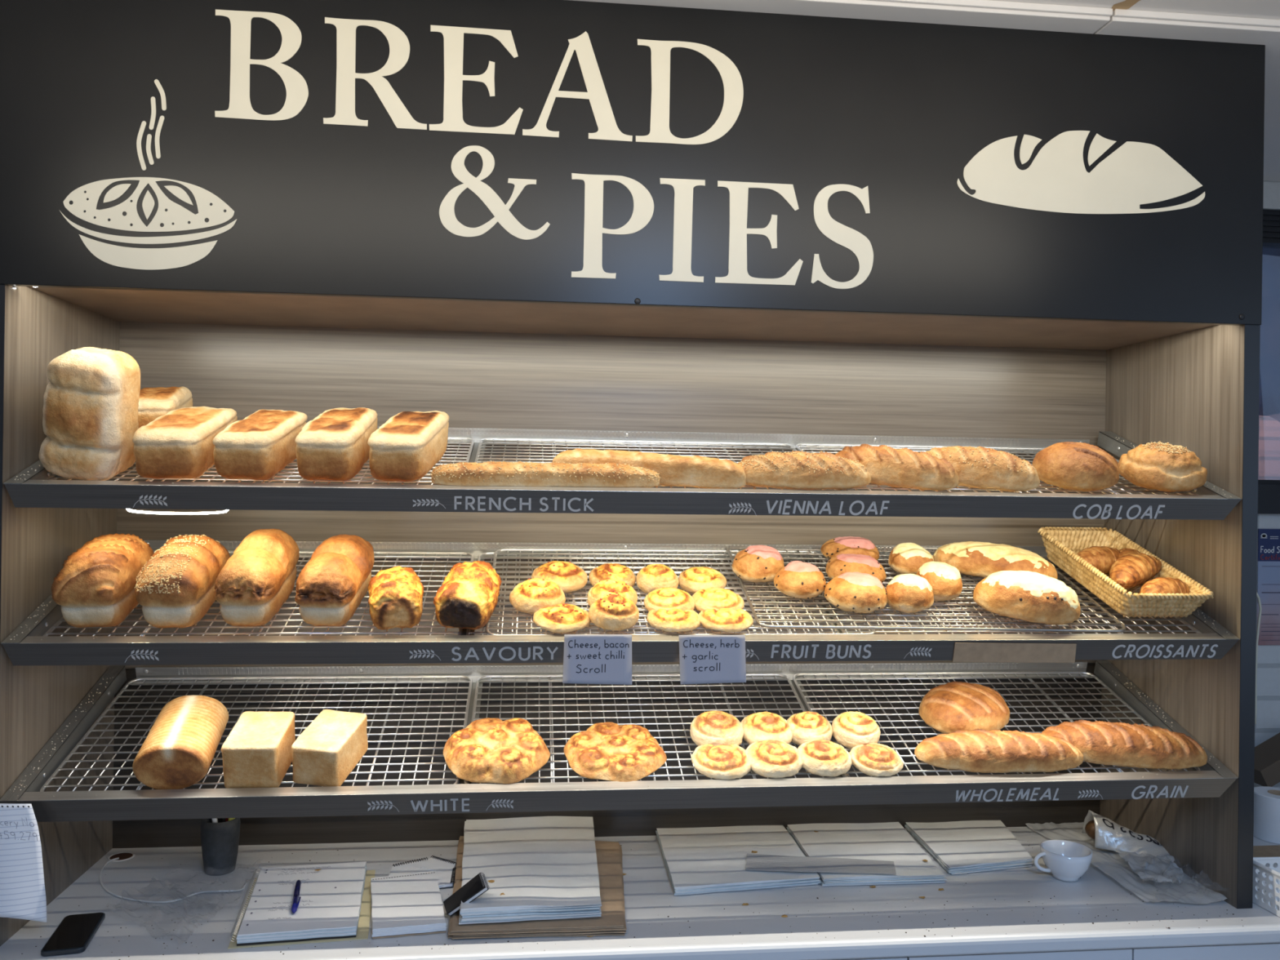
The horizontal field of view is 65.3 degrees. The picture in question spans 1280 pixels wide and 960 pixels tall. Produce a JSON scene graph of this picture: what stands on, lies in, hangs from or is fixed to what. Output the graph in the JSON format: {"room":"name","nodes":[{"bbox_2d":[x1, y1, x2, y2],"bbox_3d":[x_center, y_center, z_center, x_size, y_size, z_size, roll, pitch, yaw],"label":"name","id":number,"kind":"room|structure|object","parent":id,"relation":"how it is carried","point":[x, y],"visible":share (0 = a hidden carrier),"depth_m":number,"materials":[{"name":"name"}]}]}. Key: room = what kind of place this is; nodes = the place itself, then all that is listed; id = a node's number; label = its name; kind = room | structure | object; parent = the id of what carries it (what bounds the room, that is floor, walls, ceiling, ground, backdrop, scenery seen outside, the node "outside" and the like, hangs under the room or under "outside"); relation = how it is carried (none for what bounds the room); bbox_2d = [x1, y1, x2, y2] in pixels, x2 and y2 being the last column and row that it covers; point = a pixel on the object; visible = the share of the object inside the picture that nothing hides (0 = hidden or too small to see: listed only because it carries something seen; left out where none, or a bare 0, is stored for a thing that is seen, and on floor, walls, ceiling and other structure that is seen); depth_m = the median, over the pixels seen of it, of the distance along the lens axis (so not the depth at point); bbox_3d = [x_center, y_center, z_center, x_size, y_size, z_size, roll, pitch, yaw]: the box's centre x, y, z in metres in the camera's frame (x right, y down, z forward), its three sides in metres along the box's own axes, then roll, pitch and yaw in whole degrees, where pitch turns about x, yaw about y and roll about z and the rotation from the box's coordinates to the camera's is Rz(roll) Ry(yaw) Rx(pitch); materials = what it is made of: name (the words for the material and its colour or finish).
{"room":"food shop","nodes":[
{"label":"food shop","id":0,"kind":"room"},
{"bbox_2d":[992,0,1279,19],"bbox_3d":[0.369,-0.857,-0.077,5.600,0.052,5.150,1,0,-6],"label":"ceiling","id":1,"kind":"structure","parent":0,"point":[1261,9],"depth_m":1.73,"materials":[{"name":"paint"}]},
{"bbox_2d":[571,0,1112,34],"bbox_3d":[-0.369,-0.831,1.648,2.396,0.018,0.064,1,0,-6],"label":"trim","id":2,"kind":"structure","parent":1,"relation":"attached to","point":[979,13],"depth_m":1.73,"materials":[{"name":"paint"}]},
{"bbox_2d":[1254,180,1279,746],"bbox_3d":[0.075,0.371,2.533,5.600,2.608,0.100,1,0,-6],"label":"wall","id":3,"kind":"structure","parent":0,"point":[1267,726],"depth_m":2.65,"materials":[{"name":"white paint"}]},
{"bbox_2d":[1093,8,1279,181],"bbox_3d":[1.855,-0.800,2.261,2.150,0.018,0.814,1,0,-6],"label":"trim","id":4,"kind":"structure","parent":3,"relation":"attached to","point":[1131,23],"depth_m":1.80,"materials":[{"name":"paint"}]},
{"bbox_2d":[1257,528,1279,644],"bbox_3d":[1.702,0.284,2.651,0.133,0.308,0.003,1,0,-6],"label":"poster","id":5,"kind":"object","parent":3,"relation":"attached to","point":[1268,540],"visible":1,"depth_m":2.65,"materials":[{"name":"blue paper"}]},
{"bbox_2d":[1261,565,1279,631],"bbox_3d":[1.696,0.327,2.649,0.103,0.197,0.001,1,0,-6],"label":"print","id":6,"kind":"object","parent":5,"relation":"attached to","point":[1262,566],"depth_m":2.65},
{"bbox_2d":[1257,209,1279,514],"bbox_3d":[1.827,-0.313,2.698,1.300,0.810,0.100,1,0,-6],"label":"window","id":7,"kind":"structure","parent":3,"relation":"in","point":[1268,491],"depth_m":2.65,"materials":[{"name":"black"}]},
{"bbox_3d":[0.333,1.702,-0.079,5.600,0.050,5.150,1,0,-6],"label":"floor","id":8,"kind":"structure","parent":0,"visible":0},
{"bbox_2d":[834,942,1279,959],"bbox_3d":[0.112,1.241,2.073,4.160,0.869,0.803,1,0,-6],"label":"base cabinet","id":9,"kind":"object","parent":8,"relation":"on","point":[1268,951],"visible":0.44,"depth_m":1.75,"materials":[{"name":"grey"}]},
{"bbox_2d":[0,782,1279,959],"bbox_3d":[0.118,0.790,2.071,4.200,0.030,0.824,1,0,-6],"label":"countertop","id":10,"kind":"structure","parent":9,"relation":"on","point":[851,933],"depth_m":1.77,"materials":[{"name":"laminate"}]},
{"bbox_2d":[40,912,105,956],"bbox_3d":[-0.943,0.755,1.665,0.065,0.009,0.139,1,0,-15],"label":"mobile phone","id":11,"kind":"object","parent":10,"relation":"on","point":[74,933],"visible":1,"depth_m":1.65,"materials":[{"name":"black"}]},
{"bbox_2d":[200,817,239,875],"bbox_3d":[-0.819,0.710,1.950,0.072,0.104,0.072,1,0,-6],"label":"tumbler","id":12,"kind":"object","parent":10,"relation":"on","point":[220,842],"visible":0.94,"depth_m":1.92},
{"bbox_2d":[227,861,375,948],"bbox_3d":[-0.596,0.754,1.792,0.224,0.022,0.303,1,0,-13],"label":"notebook","id":13,"kind":"object","parent":10,"relation":"on","point":[335,904],"visible":0.96,"depth_m":1.75,"materials":[{"name":"beige paper"}]},
{"bbox_2d":[370,870,446,938],"bbox_3d":[-0.419,0.758,1.792,0.123,0.017,0.237,1,0,-16],"label":"pad","id":14,"kind":"object","parent":10,"relation":"on","point":[408,904],"visible":1,"depth_m":1.76,"materials":[{"name":"white paper"}]},
{"bbox_2d":[448,835,626,938],"bbox_3d":[-0.193,0.762,1.905,0.349,0.015,0.461,1,0,-6],"label":"stack","id":15,"kind":"object","parent":10,"relation":"on","point":[611,922],"visible":0.41,"depth_m":1.71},
{"bbox_2d":[458,816,601,924],"bbox_3d":[-0.214,0.737,1.929,0.276,0.028,0.471,1,0,-6],"label":"stack","id":16,"kind":"object","parent":15,"relation":"on","point":[545,868],"visible":0.96,"depth_m":1.87,"materials":[{"name":"paper"}]},
{"bbox_2d":[0,0,1265,946],"bbox_3d":[-0.178,-0.024,1.934,2.600,1.590,0.476,1,0,-6],"label":"display unit","id":17,"kind":"object","parent":10,"relation":"on","point":[489,214],"visible":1,"depth_m":1.79,"materials":[{"name":"brown wood"}]},
{"bbox_2d":[0,660,1238,822],"bbox_3d":[0.011,0.482,1.939,2.146,0.180,0.432,1,0,-6],"label":"shelf","id":18,"kind":"object","parent":17,"relation":"attached to","point":[1211,781],"visible":0.83,"depth_m":1.76,"materials":[{"name":"metal"}]},
{"bbox_2d":[0,803,46,922],"bbox_3d":[-1.041,0.610,1.582,0.186,0.196,0.020,1,0,-6],"label":"page","id":19,"kind":"object","parent":18,"relation":"hanging from","point":[22,884],"visible":1,"depth_m":1.59,"materials":[{"name":"paper"}]},
{"bbox_2d":[40,675,472,791],"bbox_3d":[-0.675,0.469,1.877,0.689,0.124,0.395,1,0,-6],"label":"cooling rack","id":20,"kind":"object","parent":18,"relation":"in","point":[209,678],"visible":0.7,"depth_m":1.93,"materials":[{"name":"silver metal"}]},
{"bbox_2d":[132,694,228,789],"bbox_3d":[-0.798,0.455,1.744,0.120,0.130,0.195,1,0,-11],"label":"loaf","id":21,"kind":"object","parent":20,"relation":"on","point":[178,751],"visible":1,"depth_m":1.68,"materials":[{"name":"food"}]},
{"bbox_2d":[221,711,295,788],"bbox_3d":[-0.657,0.466,1.729,0.094,0.111,0.139,1,0,-3],"label":"loaf","id":22,"kind":"object","parent":20,"relation":"on","point":[256,753],"visible":0.97,"depth_m":1.68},
{"bbox_2d":[291,709,368,786],"bbox_3d":[-0.542,0.469,1.752,0.090,0.109,0.146,1,0,8],"label":"loaf","id":23,"kind":"object","parent":20,"relation":"on","point":[326,752],"visible":1,"depth_m":1.71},
{"bbox_2d":[463,673,838,783],"bbox_3d":[0.008,0.479,1.949,0.669,0.124,0.395,1,0,-6],"label":"cooling rack","id":24,"kind":"object","parent":18,"relation":"in","point":[551,739],"visible":0.47,"depth_m":2.02,"materials":[{"name":"silver metal"}]},
{"bbox_2d":[443,717,550,783],"bbox_3d":[-0.259,0.483,1.804,0.193,0.080,0.176,1,0,0],"label":"bread","id":25,"kind":"object","parent":24,"relation":"on","point":[487,750],"visible":1,"depth_m":1.76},
{"bbox_2d":[564,722,666,782],"bbox_3d":[-0.046,0.493,1.826,0.174,0.069,0.185,1,0,42],"label":"bread","id":26,"kind":"object","parent":24,"relation":"on","point":[606,751],"visible":1,"depth_m":1.79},
{"bbox_2d":[689,711,743,746],"bbox_3d":[0.145,0.471,1.883,0.101,0.066,0.099,1,0,4],"label":"scroll","id":27,"kind":"object","parent":24,"relation":"on","point":[716,728],"visible":0.88,"depth_m":1.85},
{"bbox_2d":[691,743,751,779],"bbox_3d":[0.149,0.507,1.809,0.110,0.046,0.108,1,0,-14],"label":"scroll","id":28,"kind":"object","parent":24,"relation":"on","point":[721,762],"visible":0.95,"depth_m":1.79},
{"bbox_2d":[740,711,792,744],"bbox_3d":[0.240,0.474,1.897,0.100,0.058,0.099,1,0,-27],"label":"scroll","id":29,"kind":"object","parent":24,"relation":"on","point":[761,726],"visible":0.77,"depth_m":1.87},
{"bbox_2d":[745,739,802,778],"bbox_3d":[0.243,0.505,1.816,0.108,0.050,0.102,1,0,-22],"label":"scroll","id":30,"kind":"object","parent":24,"relation":"on","point":[770,758],"visible":0.96,"depth_m":1.79},
{"bbox_2d":[786,711,832,746],"bbox_3d":[0.322,0.475,1.907,0.090,0.058,0.088,1,0,-10],"label":"scroll","id":31,"kind":"object","parent":24,"relation":"on","point":[806,726],"visible":0.77,"depth_m":1.88},
{"bbox_2d":[797,739,852,777],"bbox_3d":[0.336,0.505,1.822,0.098,0.052,0.096,1,0,-5],"label":"scroll","id":32,"kind":"object","parent":24,"relation":"on","point":[820,757],"visible":0.98,"depth_m":1.79},
{"bbox_2d":[792,671,1200,777],"bbox_3d":[0.692,0.488,2.022,0.693,0.124,0.395,1,0,-6],"label":"cooling rack","id":33,"kind":"object","parent":18,"relation":"in","point":[1025,673],"visible":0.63,"depth_m":2.10,"materials":[{"name":"silver metal"}]},
{"bbox_2d":[831,711,880,748],"bbox_3d":[0.411,0.476,1.905,0.091,0.064,0.089,1,0,-2],"label":"scroll","id":34,"kind":"object","parent":33,"relation":"on","point":[851,729],"visible":0.94,"depth_m":1.88},
{"bbox_2d":[848,742,903,776],"bbox_3d":[0.433,0.512,1.831,0.095,0.043,0.093,1,0,-15],"label":"scroll","id":35,"kind":"object","parent":33,"relation":"on","point":[872,759],"visible":0.98,"depth_m":1.81},
{"bbox_2d":[918,681,1009,733],"bbox_3d":[0.647,0.453,1.995,0.185,0.092,0.149,1,0,-28],"label":"loaf","id":36,"kind":"object","parent":33,"relation":"on","point":[948,708],"visible":0.88,"depth_m":1.95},
{"bbox_2d":[914,728,1083,773],"bbox_3d":[0.667,0.500,1.853,0.316,0.071,0.093,1,0,-3],"label":"loaf","id":37,"kind":"object","parent":33,"relation":"on","point":[976,750],"visible":1,"depth_m":1.82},
{"bbox_2d":[1041,719,1207,769],"bbox_3d":[0.914,0.498,1.892,0.306,0.077,0.100,1,0,4],"label":"loaf","id":38,"kind":"object","parent":33,"relation":"on","point":[1119,744],"visible":0.81,"depth_m":1.85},
{"bbox_2d":[0,539,1239,666],"bbox_3d":[0.015,0.222,1.938,2.146,0.190,0.431,1,0,-6],"label":"shelf","id":39,"kind":"object","parent":17,"relation":"attached to","point":[27,647],"visible":0.7,"depth_m":1.73,"materials":[{"name":"metal"}]},
{"bbox_2d":[43,550,474,635],"bbox_3d":[-0.671,0.212,1.876,0.689,0.129,0.394,1,0,-6],"label":"cooling rack","id":40,"kind":"object","parent":39,"relation":"in","point":[61,620],"visible":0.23,"depth_m":1.75,"materials":[{"name":"silver metal"}]},
{"bbox_2d":[51,533,154,627],"bbox_3d":[-0.923,0.171,1.725,0.117,0.156,0.201,1,0,-3],"label":"loaf","id":41,"kind":"object","parent":40,"relation":"on","point":[95,584],"visible":0.89,"depth_m":1.66,"materials":[{"name":"food"}]},
{"bbox_2d":[133,534,230,628],"bbox_3d":[-0.796,0.174,1.739,0.116,0.155,0.205,1,0,-1],"label":"loaf","id":42,"kind":"object","parent":40,"relation":"on","point":[175,588],"visible":0.97,"depth_m":1.67,"materials":[{"name":"brown food"}]},
{"bbox_2d":[214,528,299,626],"bbox_3d":[-0.674,0.169,1.767,0.106,0.161,0.219,1,0,-5],"label":"loaf","id":43,"kind":"object","parent":40,"relation":"on","point":[253,584],"visible":1,"depth_m":1.69,"materials":[{"name":"food"}]},
{"bbox_2d":[294,534,374,626],"bbox_3d":[-0.539,0.176,1.779,0.108,0.153,0.214,1,0,-1],"label":"loaf","id":44,"kind":"object","parent":40,"relation":"on","point":[334,583],"visible":0.99,"depth_m":1.70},
{"bbox_2d":[368,565,424,630],"bbox_3d":[-0.430,0.206,1.762,0.098,0.104,0.144,1,0,-16],"label":"loaf","id":45,"kind":"object","parent":40,"relation":"on","point":[396,593],"visible":1,"depth_m":1.71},
{"bbox_2d":[562,634,631,684],"bbox_3d":[-0.072,0.307,1.705,0.119,0.086,0.006,1,0,-6],"label":"paper note","id":46,"kind":"object","parent":39,"relation":"attached to","point":[588,659],"visible":1,"depth_m":1.71,"materials":[{"name":"grey"}]},
{"bbox_2d":[466,551,839,635],"bbox_3d":[0.012,0.221,1.949,0.669,0.129,0.394,1,0,-6],"label":"cooling rack","id":47,"kind":"object","parent":39,"relation":"in","point":[468,632],"visible":0.15,"depth_m":1.92,"materials":[{"name":"silver metal"}]},
{"bbox_2d":[433,560,502,629],"bbox_3d":[-0.308,0.204,1.785,0.106,0.113,0.168,1,0,1],"label":"loaf","id":48,"kind":"object","parent":47,"relation":"on","point":[467,597],"visible":1,"depth_m":1.73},
{"bbox_2d":[484,548,875,635],"bbox_3d":[0.061,0.214,1.953,0.701,0.129,0.394,1,0,-6],"label":"cooling rack","id":49,"kind":"object","parent":39,"relation":"on","point":[573,598],"visible":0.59,"depth_m":1.97,"materials":[{"name":"silver metal"}]},
{"bbox_2d":[509,577,565,613],"bbox_3d":[-0.188,0.211,1.830,0.102,0.062,0.099,1,0,-12],"label":"scroll","id":50,"kind":"object","parent":49,"relation":"on","point":[530,596],"visible":0.97,"depth_m":1.80,"materials":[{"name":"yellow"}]},
{"bbox_2d":[531,560,587,592],"bbox_3d":[-0.155,0.186,1.924,0.106,0.057,0.105,1,0,-31],"label":"scroll","id":51,"kind":"object","parent":49,"relation":"on","point":[569,576],"visible":0.75,"depth_m":1.90,"materials":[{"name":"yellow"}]},
{"bbox_2d":[533,603,590,632],"bbox_3d":[-0.139,0.244,1.773,0.102,0.043,0.098,1,0,-20],"label":"scroll","id":52,"kind":"object","parent":49,"relation":"on","point":[562,617],"visible":0.97,"depth_m":1.75,"materials":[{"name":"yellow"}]},
{"bbox_2d":[588,593,639,631],"bbox_3d":[-0.046,0.233,1.774,0.089,0.061,0.087,1,0,-9],"label":"scroll","id":53,"kind":"object","parent":49,"relation":"on","point":[617,612],"visible":1,"depth_m":1.74,"materials":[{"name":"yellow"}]},
{"bbox_2d":[644,587,694,611],"bbox_3d":[0.054,0.224,1.841,0.094,0.049,0.090,1,0,-1],"label":"scroll","id":54,"kind":"object","parent":49,"relation":"on","point":[668,597],"visible":0.8,"depth_m":1.82},
{"bbox_2d":[646,607,700,632],"bbox_3d":[0.061,0.248,1.792,0.096,0.039,0.094,1,0,5],"label":"scroll","id":55,"kind":"object","parent":49,"relation":"on","point":[674,620],"visible":0.91,"depth_m":1.77},
{"bbox_2d":[692,587,744,612],"bbox_3d":[0.144,0.226,1.860,0.099,0.046,0.096,1,0,19],"label":"scroll","id":56,"kind":"object","parent":49,"relation":"on","point":[717,598],"visible":0.87,"depth_m":1.84},
{"bbox_2d":[698,608,753,631],"bbox_3d":[0.154,0.249,1.803,0.100,0.037,0.094,1,0,1],"label":"scroll","id":57,"kind":"object","parent":49,"relation":"on","point":[724,620],"visible":0.94,"depth_m":1.78},
{"bbox_2d":[679,635,746,684],"bbox_3d":[0.126,0.310,1.726,0.118,0.084,0.005,1,0,-6],"label":"paper note","id":58,"kind":"object","parent":39,"relation":"attached to","point":[704,659],"visible":1,"depth_m":1.73,"materials":[{"name":"grey"}]},
{"bbox_2d":[795,554,1201,634],"bbox_3d":[0.696,0.231,2.021,0.693,0.129,0.394,1,0,-6],"label":"cooling rack","id":59,"kind":"object","parent":39,"relation":"in","point":[1185,624],"visible":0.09,"depth_m":1.90,"materials":[{"name":"silver metal"}]},
{"bbox_2d":[726,543,1125,632],"bbox_3d":[0.545,0.210,2.010,0.697,0.134,0.394,1,0,-4],"label":"cooling rack","id":60,"kind":"object","parent":59,"relation":"on","point":[1073,584],"visible":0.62,"depth_m":1.86,"materials":[{"name":"silver metal"}]},
{"bbox_2d":[732,545,784,582],"bbox_3d":[0.235,0.166,1.984,0.105,0.072,0.093,1,0,2],"label":"bun","id":61,"kind":"object","parent":60,"relation":"on","point":[754,563],"visible":0.88,"depth_m":1.95,"materials":[{"name":"brown food"}]},
{"bbox_2d":[773,560,826,598],"bbox_3d":[0.307,0.191,1.918,0.098,0.070,0.091,1,0,5],"label":"bun","id":62,"kind":"object","parent":60,"relation":"on","point":[798,580],"visible":1,"depth_m":1.89,"materials":[{"name":"brown food"}]},
{"bbox_2d":[820,536,879,559],"bbox_3d":[0.443,0.149,2.108,0.122,0.058,0.105,1,0,16],"label":"bun","id":63,"kind":"object","parent":60,"relation":"on","point":[832,548],"visible":0.72,"depth_m":2.08,"materials":[{"name":"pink food"}]},
{"bbox_2d":[824,572,887,613],"bbox_3d":[0.406,0.210,1.877,0.118,0.070,0.109,1,0,5],"label":"bun","id":64,"kind":"object","parent":60,"relation":"on","point":[854,592],"visible":1,"depth_m":1.84,"materials":[{"name":"brown food"}]},
{"bbox_2d":[825,553,886,582],"bbox_3d":[0.430,0.179,1.994,0.118,0.061,0.102,1,0,7],"label":"bun","id":65,"kind":"object","parent":60,"relation":"on","point":[840,564],"visible":0.69,"depth_m":1.97,"materials":[{"name":"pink food"}]},
{"bbox_2d":[885,573,933,613],"bbox_3d":[0.507,0.212,1.881,0.096,0.071,0.087,1,0,-42],"label":"bun","id":66,"kind":"object","parent":60,"relation":"on","point":[906,593],"visible":0.98,"depth_m":1.85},
{"bbox_2d":[888,542,933,574],"bbox_3d":[0.558,0.162,2.058,0.091,0.064,0.090,1,0,17],"label":"bun","id":67,"kind":"object","parent":60,"relation":"on","point":[904,557],"visible":0.79,"depth_m":2.03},
{"bbox_2d":[915,561,962,601],"bbox_3d":[0.579,0.196,1.937,0.092,0.075,0.085,1,0,2],"label":"bun","id":68,"kind":"object","parent":60,"relation":"on","point":[944,579],"visible":0.8,"depth_m":1.90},
{"bbox_2d":[932,541,1057,579],"bbox_3d":[0.730,0.168,2.059,0.243,0.080,0.098,1,0,20],"label":"loaf","id":69,"kind":"object","parent":60,"relation":"on","point":[980,559],"visible":0.79,"depth_m":2.03,"materials":[{"name":"food"}]},
{"bbox_2d":[973,570,1080,624],"bbox_3d":[0.724,0.218,1.873,0.188,0.095,0.112,1,0,23],"label":"loaf","id":70,"kind":"object","parent":60,"relation":"on","point":[1024,595],"visible":1,"depth_m":1.83,"materials":[{"name":"brown food"}]},
{"bbox_2d":[1037,526,1213,617],"bbox_3d":[0.967,0.182,2.016,0.181,0.158,0.354,1,0,-6],"label":"woven basket","id":71,"kind":"object","parent":59,"relation":"on","point":[1062,545],"visible":0.84,"depth_m":1.97,"materials":[{"name":"wicker"}]},
{"bbox_2d":[1109,553,1161,588],"bbox_3d":[0.977,0.179,1.981,0.140,0.067,0.067,1,0,-32],"label":"croissant","id":72,"kind":"object","parent":71,"relation":"in","point":[1131,571],"visible":0.95,"depth_m":1.95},
{"bbox_2d":[952,642,1076,662],"bbox_3d":[0.676,0.311,1.798,0.232,0.040,0.014,1,0,-6],"label":"label","id":73,"kind":"object","parent":39,"relation":"attached to","point":[963,651],"visible":1,"depth_m":1.80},
{"bbox_2d":[3,426,1241,519],"bbox_3d":[0.018,-0.028,1.940,2.146,0.193,0.435,1,0,-6],"label":"shelf","id":74,"kind":"object","parent":17,"relation":"attached to","point":[1209,504],"depth_m":1.74,"materials":[{"name":"metal"}]},
{"bbox_2d":[48,436,474,484],"bbox_3d":[-0.669,-0.037,1.878,0.686,0.114,0.398,1,0,-6],"label":"cooling rack","id":75,"kind":"object","parent":74,"relation":"in","point":[449,438],"visible":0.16,"depth_m":1.76,"materials":[{"name":"silver metal"}]},
{"bbox_2d":[38,346,140,480],"bbox_3d":[-0.938,-0.112,1.699,0.148,0.231,0.173,1,0,-1],"label":"loaf","id":76,"kind":"object","parent":75,"relation":"on","point":[91,396],"visible":0.98,"depth_m":1.65,"materials":[{"name":"food"}]},
{"bbox_2d":[137,386,192,427],"bbox_3d":[-0.930,-0.122,1.919,0.105,0.126,0.165,1,0,-9],"label":"loaf","id":77,"kind":"object","parent":75,"relation":"on","point":[153,402],"visible":0.35,"depth_m":1.86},
{"bbox_2d":[132,406,237,479],"bbox_3d":[-0.804,-0.070,1.777,0.121,0.136,0.262,1,0,-3],"label":"loaf","id":78,"kind":"object","parent":75,"relation":"on","point":[178,443],"visible":0.94,"depth_m":1.67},
{"bbox_2d":[212,409,307,479],"bbox_3d":[-0.674,-0.067,1.790,0.105,0.132,0.259,1,0,-2],"label":"loaf","id":79,"kind":"object","parent":75,"relation":"on","point":[260,445],"visible":0.91,"depth_m":1.69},
{"bbox_2d":[294,407,377,480],"bbox_3d":[-0.545,-0.069,1.811,0.106,0.140,0.277,1,0,-4],"label":"loaf","id":80,"kind":"object","parent":75,"relation":"on","point":[334,446],"visible":0.93,"depth_m":1.70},
{"bbox_2d":[367,410,448,481],"bbox_3d":[-0.418,-0.066,1.826,0.105,0.138,0.277,1,0,1],"label":"loaf","id":81,"kind":"object","parent":75,"relation":"on","point":[406,447],"visible":1,"depth_m":1.72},
{"bbox_2d":[474,437,839,490],"bbox_3d":[0.015,-0.028,1.951,0.669,0.114,0.398,1,0,-6],"label":"cooling rack","id":82,"kind":"object","parent":74,"relation":"in","point":[590,442],"visible":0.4,"depth_m":2.09,"materials":[{"name":"silver metal"}]},
{"bbox_2d":[430,460,661,487],"bbox_3d":[-0.163,-0.008,1.753,0.403,0.050,0.066,1,0,-7],"label":"stick","id":83,"kind":"object","parent":82,"relation":"on","point":[519,473],"visible":0.98,"depth_m":1.73,"materials":[{"name":"brown"}]},
{"bbox_2d":[552,448,746,488],"bbox_3d":[0.016,-0.020,1.807,0.353,0.072,0.066,1,0,7],"label":"stick","id":84,"kind":"object","parent":82,"relation":"on","point":[691,471],"visible":0.67,"depth_m":1.77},
{"bbox_2d":[737,449,871,489],"bbox_3d":[0.293,-0.018,1.813,0.256,0.072,0.091,1,0,-2],"label":"loaf","id":85,"kind":"object","parent":82,"relation":"on","point":[793,470],"visible":0.9,"depth_m":1.78,"materials":[{"name":"brown food"}]},
{"bbox_2d":[795,443,1197,494],"bbox_3d":[0.699,-0.018,2.023,0.693,0.114,0.398,1,0,-6],"label":"cooling rack","id":86,"kind":"object","parent":74,"relation":"in","point":[1031,450],"visible":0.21,"depth_m":2.11,"materials":[{"name":"silver metal"}]},
{"bbox_2d":[834,443,958,490],"bbox_3d":[0.470,-0.025,1.861,0.239,0.087,0.087,1,0,25],"label":"loaf","id":87,"kind":"object","parent":86,"relation":"on","point":[904,468],"visible":0.71,"depth_m":1.82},
{"bbox_2d":[924,445,1039,492],"bbox_3d":[0.629,-0.022,1.873,0.225,0.086,0.087,1,0,25],"label":"loaf","id":88,"kind":"object","parent":86,"relation":"on","point":[979,467],"visible":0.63,"depth_m":1.83,"materials":[{"name":"brown food"}]},
{"bbox_2d":[1031,441,1119,491],"bbox_3d":[0.826,-0.026,1.898,0.150,0.094,0.152,1,0,8],"label":"loaf","id":89,"kind":"object","parent":86,"relation":"on","point":[1070,465],"visible":0.95,"depth_m":1.84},
{"bbox_2d":[1118,440,1207,492],"bbox_3d":[0.998,-0.026,1.913,0.149,0.098,0.145,1,0,-2],"label":"loaf","id":90,"kind":"object","parent":86,"relation":"on","point":[1160,466],"visible":0.99,"depth_m":1.86,"materials":[{"name":"brown food"}]},
{"bbox_2d":[655,825,820,895],"bbox_3d":[0.192,0.767,2.033,0.292,0.016,0.334,1,0,-6],"label":"stack","id":91,"kind":"object","parent":10,"relation":"on","point":[704,860],"visible":0.88,"depth_m":2.01,"materials":[{"name":"paper"}]},
{"bbox_2d":[786,822,946,886],"bbox_3d":[0.463,0.770,2.093,0.266,0.017,0.352,1,0,-6],"label":"stack","id":92,"kind":"object","parent":10,"relation":"on","point":[888,841],"visible":0.84,"depth_m":2.06,"materials":[{"name":"paper"}]},
{"bbox_2d":[745,853,896,874],"bbox_3d":[0.355,0.757,1.962,0.294,0.002,0.086,1,0,5],"label":"packing tape","id":93,"kind":"object","parent":92,"relation":"on","point":[753,861],"visible":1,"depth_m":1.96,"materials":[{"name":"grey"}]},
{"bbox_2d":[904,820,1033,874],"bbox_3d":[0.715,0.774,2.142,0.242,0.016,0.321,1,0,-6],"label":"stack","id":94,"kind":"object","parent":10,"relation":"on","point":[966,846],"visible":0.91,"depth_m":2.10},
{"bbox_2d":[1034,840,1093,881],"bbox_3d":[0.840,0.755,1.972,0.096,0.057,0.100,1,0,36],"label":"tea cup","id":95,"kind":"object","parent":10,"relation":"on","point":[1067,860],"visible":1,"depth_m":1.96,"materials":[{"name":"white ceramic"}]},
{"bbox_2d":[1025,822,1226,904],"bbox_3d":[0.993,0.778,2.085,0.202,0.011,0.490,1,0,-6],"label":"pile","id":96,"kind":"object","parent":10,"relation":"on","point":[1189,891],"visible":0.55,"depth_m":1.95,"materials":[{"name":"white"}]},
{"bbox_2d":[1081,809,1169,856],"bbox_3d":[1.029,0.737,2.098,0.192,0.066,0.091,1,0,30],"label":"bag","id":97,"kind":"object","parent":96,"relation":"on","point":[1108,834],"visible":0.92,"depth_m":2.08,"materials":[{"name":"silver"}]},
{"bbox_2d":[1114,848,1183,884],"bbox_3d":[1.035,0.763,2.000,0.124,0.014,0.213,1,0,8],"label":"plastic bag","id":98,"kind":"object","parent":96,"relation":"on","point":[1157,868],"visible":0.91,"depth_m":1.97,"materials":[{"name":"white"}]},
{"bbox_2d":[1252,857,1279,916],"bbox_3d":[1.265,0.750,1.746,0.207,0.079,0.305,1,0,-9],"label":"basket","id":99,"kind":"object","parent":10,"relation":"on","point":[1269,900],"visible":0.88,"depth_m":1.84,"materials":[{"name":"white plastic"}]},
{"bbox_2d":[1253,786,1279,844],"bbox_3d":[1.416,0.743,2.218,0.100,0.099,0.100,1,0,-6],"label":"paper towel roll","id":100,"kind":"object","parent":10,"relation":"on","point":[1266,798],"visible":0.94,"depth_m":2.19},
{"bbox_2d":[1253,732,1279,786],"bbox_3d":[1.639,0.702,2.548,0.199,0.137,0.100,1,0,-6],"label":"cardboard box","id":101,"kind":"object","parent":10,"relation":"on","point":[1267,753],"visible":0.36,"depth_m":2.51,"materials":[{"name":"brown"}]},
{"label":"outside","id":102,"kind":"structure","parent":0,"visible":0},
{"bbox_2d":[1257,415,1279,479],"bbox_3d":[3.047,0.217,4.406,4.300,3.000,0.100,1,0,-6],"label":"brick wall","id":103,"kind":"structure","parent":102,"point":[1268,465],"depth_m":4.32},
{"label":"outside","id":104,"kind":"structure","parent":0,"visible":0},
{"bbox_2d":[1258,248,1279,422],"bbox_3d":[1.607,-0.437,2.894,0.900,0.603,0.042,1,0,-6],"label":"awning","id":105,"kind":"object","parent":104,"point":[1269,344],"visible":0.09,"depth_m":2.91,"materials":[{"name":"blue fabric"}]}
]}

